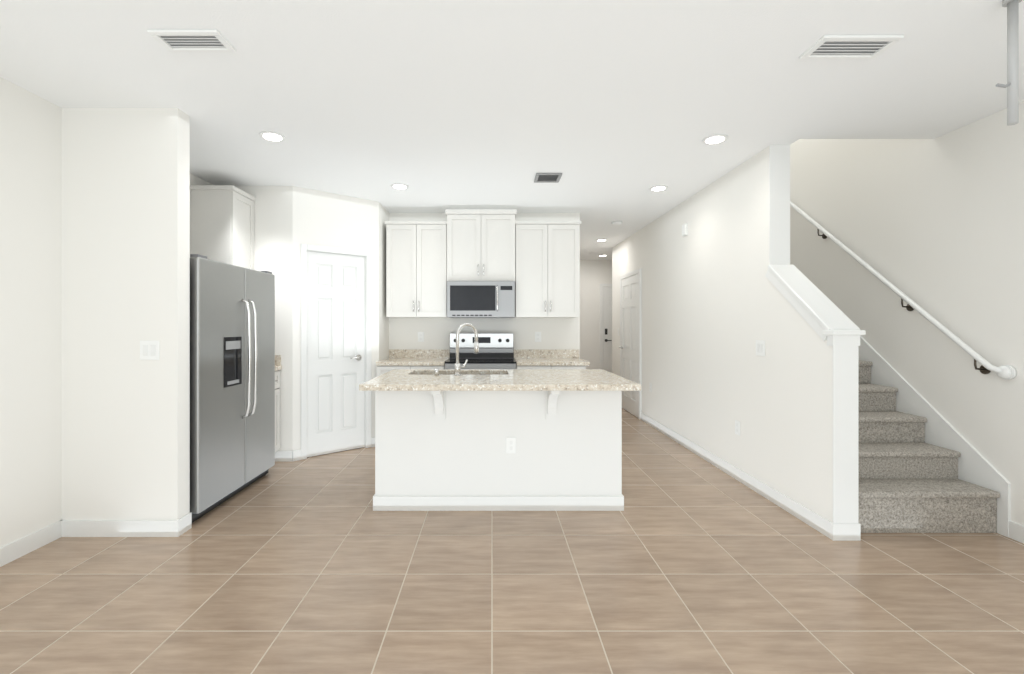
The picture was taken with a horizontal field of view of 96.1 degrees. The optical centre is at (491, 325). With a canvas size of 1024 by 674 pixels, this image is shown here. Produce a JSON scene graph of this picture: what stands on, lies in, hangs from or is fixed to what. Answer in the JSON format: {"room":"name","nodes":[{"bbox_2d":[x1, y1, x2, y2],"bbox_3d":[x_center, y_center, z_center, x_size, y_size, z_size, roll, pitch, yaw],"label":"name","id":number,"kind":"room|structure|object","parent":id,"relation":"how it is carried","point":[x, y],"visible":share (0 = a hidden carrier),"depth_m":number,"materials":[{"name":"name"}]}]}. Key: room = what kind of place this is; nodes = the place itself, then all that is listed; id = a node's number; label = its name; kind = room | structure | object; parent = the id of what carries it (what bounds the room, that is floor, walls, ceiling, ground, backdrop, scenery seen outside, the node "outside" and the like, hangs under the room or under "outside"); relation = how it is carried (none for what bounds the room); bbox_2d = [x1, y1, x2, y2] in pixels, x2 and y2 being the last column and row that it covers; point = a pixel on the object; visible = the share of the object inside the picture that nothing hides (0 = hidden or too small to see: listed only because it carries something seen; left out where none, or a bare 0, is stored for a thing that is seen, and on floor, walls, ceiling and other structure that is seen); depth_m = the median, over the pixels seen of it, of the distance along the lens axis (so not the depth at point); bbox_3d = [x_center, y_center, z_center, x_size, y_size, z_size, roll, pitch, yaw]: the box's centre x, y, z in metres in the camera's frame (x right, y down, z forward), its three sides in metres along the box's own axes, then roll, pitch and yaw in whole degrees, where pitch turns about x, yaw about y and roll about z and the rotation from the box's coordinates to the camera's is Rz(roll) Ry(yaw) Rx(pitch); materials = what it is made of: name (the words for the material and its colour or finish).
{"room":"kitchen","nodes":[
{"label":"kitchen","id":0,"kind":"room"},
{"bbox_2d":[0,77,212,546],"bbox_3d":[-2.723,-0.025,1.260,0.115,2.650,8.720,0,0,0],"label":"wall","id":1,"kind":"structure","parent":0,"point":[30,312],"depth_m":2.66,"materials":[{"name":"paint"}]},
{"bbox_2d":[0,521,59,566],"bbox_3d":[-2.658,1.250,-0.061,0.013,0.100,5.818,0,0,0],"label":"baseboard","id":2,"kind":"structure","parent":1,"relation":"attached to","point":[18,548],"depth_m":2.63,"materials":[{"name":"white wood"}]},
{"bbox_2d":[62,108,189,519],"bbox_3d":[-2.306,-0.025,2.905,0.718,2.650,0.114,0,0,0],"label":"wall","id":3,"kind":"structure","parent":0,"point":[125,289],"depth_m":2.85,"materials":[{"name":"paint"}]},
{"bbox_2d":[60,516,183,537],"bbox_3d":[-2.282,1.250,2.841,0.696,0.100,0.013,0,0,0],"label":"baseboard","id":4,"kind":"structure","parent":3,"relation":"attached to","point":[68,528],"depth_m":2.83,"materials":[{"name":"white wood"}]},
{"bbox_2d":[140,341,158,359],"bbox_3d":[-2.117,0.150,2.843,0.120,0.120,0.008,0,0,0],"label":"switch","id":5,"kind":"object","parent":3,"relation":"attached to","point":[149,350],"visible":1,"depth_m":2.84,"materials":[{"name":"white plastic"}]},
{"bbox_2d":[235,186,388,450],"bbox_3d":[-1.948,-0.025,4.965,1.435,2.650,1.070,0,0,0],"label":"wall","id":6,"kind":"structure","parent":0,"point":[288,220],"depth_m":4.46,"materials":[{"name":"paint"}]},
{"bbox_2d":[190,185,254,269],"bbox_3d":[-2.460,-0.670,4.237,0.408,1.140,0.383,0,0,0],"label":"upper cabinet","id":7,"kind":"object","parent":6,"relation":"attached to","point":[222,223],"visible":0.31,"depth_m":4.06,"materials":[{"name":"white wood"}]},
{"bbox_2d":[307,251,364,456],"bbox_3d":[-1.605,0.278,4.736,0.490,2.033,0.419,0,0,0],"label":"pantry door","id":8,"kind":"structure","parent":6,"relation":"in","point":[335,348],"depth_m":4.72,"materials":[{"name":"white wood"}]},
{"bbox_2d":[297,243,374,459],"bbox_3d":[-1.550,0.249,4.739,0.666,2.102,0.523,0,0,0],"label":"door frame","id":9,"kind":"structure","parent":6,"relation":"attached to","point":[369,440],"depth_m":4.68,"materials":[{"name":"white wood"}]},
{"bbox_2d":[389,213,579,357],"bbox_3d":[-0.865,-0.025,5.560,3.830,2.650,0.120,0,0,0],"label":"wall","id":10,"kind":"structure","parent":0,"point":[560,333],"depth_m":5.50,"materials":[{"name":"paint"}]},
{"bbox_2d":[385,221,446,316],"bbox_3d":[-0.846,-0.637,5.323,0.677,1.076,0.351,0,0,0],"label":"upper cabinet","id":11,"kind":"object","parent":10,"relation":"attached to","point":[416,285],"depth_m":5.16,"materials":[{"name":"white wood"}]},
{"bbox_2d":[418,332,423,341],"bbox_3d":[-0.850,0.130,5.496,0.075,0.120,0.008,0,0,0],"label":"outlet","id":12,"kind":"object","parent":10,"relation":"attached to","point":[420,336],"visible":1,"depth_m":5.49,"materials":[{"name":"white plastic"}]},
{"bbox_2d":[445,209,516,280],"bbox_3d":[-0.122,-0.897,5.308,0.764,0.796,0.381,0,0,0],"label":"upper cabinet","id":13,"kind":"object","parent":10,"relation":"attached to","point":[481,244],"depth_m":5.13,"materials":[{"name":"white wood"}]},
{"bbox_2d":[447,281,514,317],"bbox_3d":[-0.122,-0.296,5.271,0.752,0.402,0.457,0,0,0],"label":"microwave","id":14,"kind":"object","parent":13,"relation":"attached to","point":[480,299],"visible":1,"depth_m":5.08,"materials":[{"name":"silver metal"}]},
{"bbox_2d":[389,349,578,356],"bbox_3d":[-0.094,0.330,5.490,2.268,0.100,0.020,0,0,0],"label":"backsplash","id":15,"kind":"structure","parent":10,"relation":"attached to","point":[392,352],"depth_m":5.48,"materials":[{"name":"beige stone"}]},
{"bbox_2d":[535,332,540,341],"bbox_3d":[0.550,0.130,5.496,0.075,0.120,0.008,0,0,0],"label":"outlet","id":16,"kind":"object","parent":10,"relation":"attached to","point":[537,336],"visible":1,"depth_m":5.49,"materials":[{"name":"white plastic"}]},
{"bbox_2d":[515,221,580,316],"bbox_3d":[0.624,-0.637,5.323,0.721,1.076,0.351,0,0,0],"label":"upper cabinet","id":17,"kind":"object","parent":10,"relation":"attached to","point":[538,262],"depth_m":5.16,"materials":[{"name":"white wood"}]},
{"bbox_2d":[0,408,1023,673],"bbox_3d":[0.300,1.350,3.450,6.400,0.100,13.100,0,0,0],"label":"floor","id":18,"kind":"structure","parent":0,"point":[686,560],"depth_m":2.26,"materials":[{"name":"tile"}]},
{"bbox_2d":[190,254,274,522],"bbox_3d":[-2.230,0.415,3.520,0.780,1.770,1.060,0,0,0],"label":"fridge","id":19,"kind":"object","parent":18,"relation":"on","point":[232,380],"visible":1,"depth_m":3.34,"materials":[{"name":"silver metal"}]},
{"bbox_2d":[275,355,281,451],"bbox_3d":[-2.335,0.789,4.244,0.658,1.019,0.368,0,0,0],"label":"base cabinet","id":20,"kind":"object","parent":18,"relation":"on","point":[278,366],"visible":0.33,"depth_m":4.37,"materials":[{"name":"white wood"}]},
{"bbox_2d":[376,365,444,376],"bbox_3d":[-0.865,0.859,5.189,0.725,0.879,0.621,0,0,0],"label":"base cabinet","id":21,"kind":"object","parent":18,"relation":"on","point":[381,369],"depth_m":4.88,"materials":[{"name":"white wood"}]},
{"bbox_2d":[376,357,449,364],"bbox_3d":[-0.865,0.399,5.185,0.725,0.040,0.629,0,0,0],"label":"countertop","id":22,"kind":"structure","parent":21,"relation":"on","point":[391,360],"depth_m":4.92,"materials":[{"name":"beige stone"}]},
{"bbox_2d":[445,333,515,368],"bbox_3d":[-0.122,0.693,5.135,0.754,1.215,0.671,0,0,0],"label":"range","id":23,"kind":"object","parent":18,"relation":"on","point":[496,350],"visible":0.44,"depth_m":5.38,"materials":[{"name":"silver metal"}]},
{"bbox_2d":[373,391,623,510],"bbox_3d":[0.045,0.859,3.506,1.767,0.882,0.972,0,0,0],"label":"kitchen island","id":24,"kind":"object","parent":18,"relation":"on","point":[457,438],"depth_m":3.25,"materials":[{"name":"paint"}]},
{"bbox_2d":[359,375,640,390],"bbox_3d":[0.053,0.397,3.280,1.826,0.040,0.620,0,0,0],"label":"island countertop","id":25,"kind":"structure","parent":24,"relation":"on","point":[382,382],"depth_m":3.02,"materials":[{"name":"beige stone"}]},
{"bbox_2d":[516,365,587,368],"bbox_3d":[0.630,0.859,5.189,0.741,0.879,0.621,0,0,0],"label":"base cabinet","id":26,"kind":"object","parent":18,"relation":"on","point":[517,366],"depth_m":4.88,"materials":[{"name":"white wood"}]},
{"bbox_2d":[514,357,589,364],"bbox_3d":[0.649,0.399,5.185,0.781,0.040,0.629,0,0,0],"label":"countertop","id":27,"kind":"structure","parent":26,"relation":"on","point":[519,360],"depth_m":4.92,"materials":[{"name":"beige stone"}]},
{"bbox_2d":[858,360,999,532],"bbox_3d":[2.697,-0.035,4.561,0.949,2.669,3.398,0,0,0],"label":"stairs","id":28,"kind":"structure","parent":18,"relation":"on","point":[909,481],"depth_m":3.08,"materials":[{"name":"carpet"}]},
{"bbox_2d":[0,0,1023,259],"bbox_3d":[0.300,-1.400,3.450,6.400,0.100,13.100,0,0,0],"label":"ceiling","id":29,"kind":"structure","parent":0,"point":[612,110],"depth_m":2.58,"materials":[{"name":"white paint"}]},
{"bbox_2d":[147,29,235,51],"bbox_3d":[-1.410,-1.343,2.170,0.320,0.014,0.160,0,0,0],"label":"ceiling vent","id":30,"kind":"object","parent":29,"relation":"in","point":[193,40],"visible":1,"depth_m":2.16,"materials":[{"name":"white metal"}]},
{"bbox_2d":[259,131,285,141],"bbox_3d":[-1.560,-1.345,3.270,0.170,0.009,0.170,0,0,0],"label":"recessed light","id":31,"kind":"object","parent":29,"relation":"in","point":[272,136],"visible":1,"depth_m":3.25,"materials":[{"name":"white plastic"}]},
{"bbox_2d":[391,183,408,189],"bbox_3d":[-0.890,-1.345,4.440,0.170,0.009,0.170,0,0,0],"label":"recessed light","id":32,"kind":"object","parent":29,"relation":"in","point":[400,186],"visible":0.94,"depth_m":4.42,"materials":[{"name":"white plastic"}]},
{"bbox_2d":[534,173,561,182],"bbox_3d":[0.505,-1.343,4.170,0.230,0.014,0.240,0,0,0],"label":"ceiling vent","id":33,"kind":"object","parent":29,"relation":"in","point":[547,177],"visible":1,"depth_m":4.17,"materials":[{"name":"white metal"}]},
{"bbox_2d":[612,221,621,225],"bbox_3d":[1.620,-1.330,5.970,0.130,0.040,0.130,0,0,0],"label":"smoke detector","id":34,"kind":"object","parent":29,"relation":"attached to","point":[616,223],"visible":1,"depth_m":5.93,"materials":[{"name":"white plastic"}]},
{"bbox_2d":[649,185,667,190],"bbox_3d":[1.630,-1.345,4.500,0.170,0.009,0.170,0,0,0],"label":"recessed light","id":35,"kind":"object","parent":29,"relation":"in","point":[659,188],"visible":0.94,"depth_m":4.49,"materials":[{"name":"white plastic"}]},
{"bbox_2d":[702,134,727,144],"bbox_3d":[1.610,-1.345,3.320,0.170,0.009,0.170,0,0,0],"label":"recessed light","id":36,"kind":"object","parent":29,"relation":"in","point":[715,139],"visible":0.92,"depth_m":3.31,"materials":[{"name":"white plastic"}]},
{"bbox_2d":[799,35,903,59],"bbox_3d":[1.725,-1.343,2.220,0.370,0.014,0.180,0,0,0],"label":"ceiling vent","id":37,"kind":"object","parent":29,"relation":"in","point":[847,47],"visible":0.98,"depth_m":2.21,"materials":[{"name":"white metal"}]},
{"bbox_2d":[996,0,1021,125],"bbox_3d":[2.122,-1.090,1.890,0.096,0.520,0.060,0,0,0],"label":"blind wand","id":38,"kind":"object","parent":29,"relation":"hanging from","point":[1012,84],"visible":1,"depth_m":1.88,"materials":[{"name":"white plastic"}]},
{"bbox_2d":[580,260,611,368],"bbox_3d":[2.120,-0.025,9.460,2.380,2.650,0.120,0,0,0],"label":"wall","id":39,"kind":"structure","parent":0,"point":[594,274],"depth_m":9.40,"materials":[{"name":"paint"}]},
{"bbox_2d":[600,284,611,368],"bbox_3d":[2.690,0.220,9.385,0.980,2.160,0.030,0,0,0],"label":"door frame","id":40,"kind":"structure","parent":39,"relation":"attached to","point":[601,285],"depth_m":9.37,"materials":[{"name":"white wood"}]},
{"bbox_2d":[603,287,611,372],"bbox_3d":[2.690,0.249,9.357,0.850,2.090,0.079,0,0,0],"label":"front door","id":41,"kind":"structure","parent":39,"relation":"in","point":[607,328],"depth_m":9.38,"materials":[{"name":"white wood"}]},
{"bbox_2d":[612,147,832,521],"bbox_3d":[2.151,-1.400,5.550,0.141,5.400,5.500,0,0,0],"label":"wall","id":42,"kind":"structure","parent":0,"point":[716,304],"depth_m":3.92,"materials":[{"name":"paint"}]},
{"bbox_2d":[619,274,637,417],"bbox_3d":[2.034,0.279,6.880,0.084,2.030,0.860,0,0,0],"label":"hall door","id":43,"kind":"structure","parent":42,"relation":"in","point":[629,328],"depth_m":6.88,"materials":[{"name":"white wood"}]},
{"bbox_2d":[620,268,641,419],"bbox_3d":[2.065,0.250,6.880,0.030,2.100,0.980,0,0,0],"label":"door frame","id":44,"kind":"structure","parent":42,"relation":"attached to","point":[635,272],"depth_m":6.39,"materials":[{"name":"white wood"}]},
{"bbox_2d":[682,223,687,236],"bbox_3d":[2.065,-1.030,4.930,0.030,0.130,0.090,0,0,0],"label":"box","id":45,"kind":"object","parent":42,"relation":"attached to","point":[684,229],"visible":1,"depth_m":4.90,"materials":[{"name":"white plastic"}]},
{"bbox_2d":[735,420,739,435],"bbox_3d":[2.076,0.860,3.890,0.008,0.120,0.075,0,0,0],"label":"electrical outlet","id":46,"kind":"object","parent":42,"relation":"attached to","point":[737,427],"visible":1,"depth_m":3.88,"materials":[{"name":"white plastic"}]},
{"bbox_2d":[641,412,843,540],"bbox_3d":[2.088,1.250,4.589,0.043,0.100,3.603,0,0,0],"label":"baseboard","id":47,"kind":"structure","parent":42,"relation":"attached to","point":[835,532],"depth_m":3.53,"materials":[{"name":"white wood"}]},
{"bbox_2d":[756,340,764,355],"bbox_3d":[2.075,0.170,3.560,0.008,0.120,0.120,0,0,0],"label":"light switch","id":48,"kind":"object","parent":42,"relation":"attached to","point":[760,347],"visible":1,"depth_m":3.55,"materials":[{"name":"white plastic"}]},
{"bbox_2d":[765,145,865,523],"bbox_3d":[2.150,-0.025,3.124,0.200,2.650,0.718,0,0,0],"label":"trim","id":49,"kind":"structure","parent":42,"relation":"attached to","point":[826,318],"depth_m":2.83,"materials":[{"name":"white paint"}]},
{"bbox_2d":[790,101,1023,525],"bbox_3d":[3.250,-1.400,3.150,0.120,5.400,12.500,0,0,0],"label":"wall","id":50,"kind":"structure","parent":0,"point":[934,228],"depth_m":3.29,"materials":[{"name":"paint"}]},
{"bbox_2d":[790,201,1016,379],"bbox_3d":[3.147,-0.638,4.003,0.089,1.938,2.417,0,0,0],"label":"handrail","id":51,"kind":"object","parent":50,"relation":"attached to","point":[1007,372],"visible":0.98,"depth_m":3.32,"materials":[{"name":"white wood"}]},
{"bbox_2d":[858,335,1010,536],"bbox_3d":[3.182,-0.183,4.540,0.016,2.966,3.420,0,0,0],"label":"skirt board","id":52,"kind":"object","parent":50,"relation":"attached to","point":[975,466],"depth_m":3.23,"materials":[{"name":"white wood"}]},
{"bbox_2d":[1008,521,1023,542],"bbox_3d":[3.184,1.250,-0.070,0.013,0.100,5.800,0,0,0],"label":"baseboard","id":53,"kind":"structure","parent":50,"relation":"attached to","point":[1015,531],"depth_m":2.79,"materials":[{"name":"white wood"}]}
]}

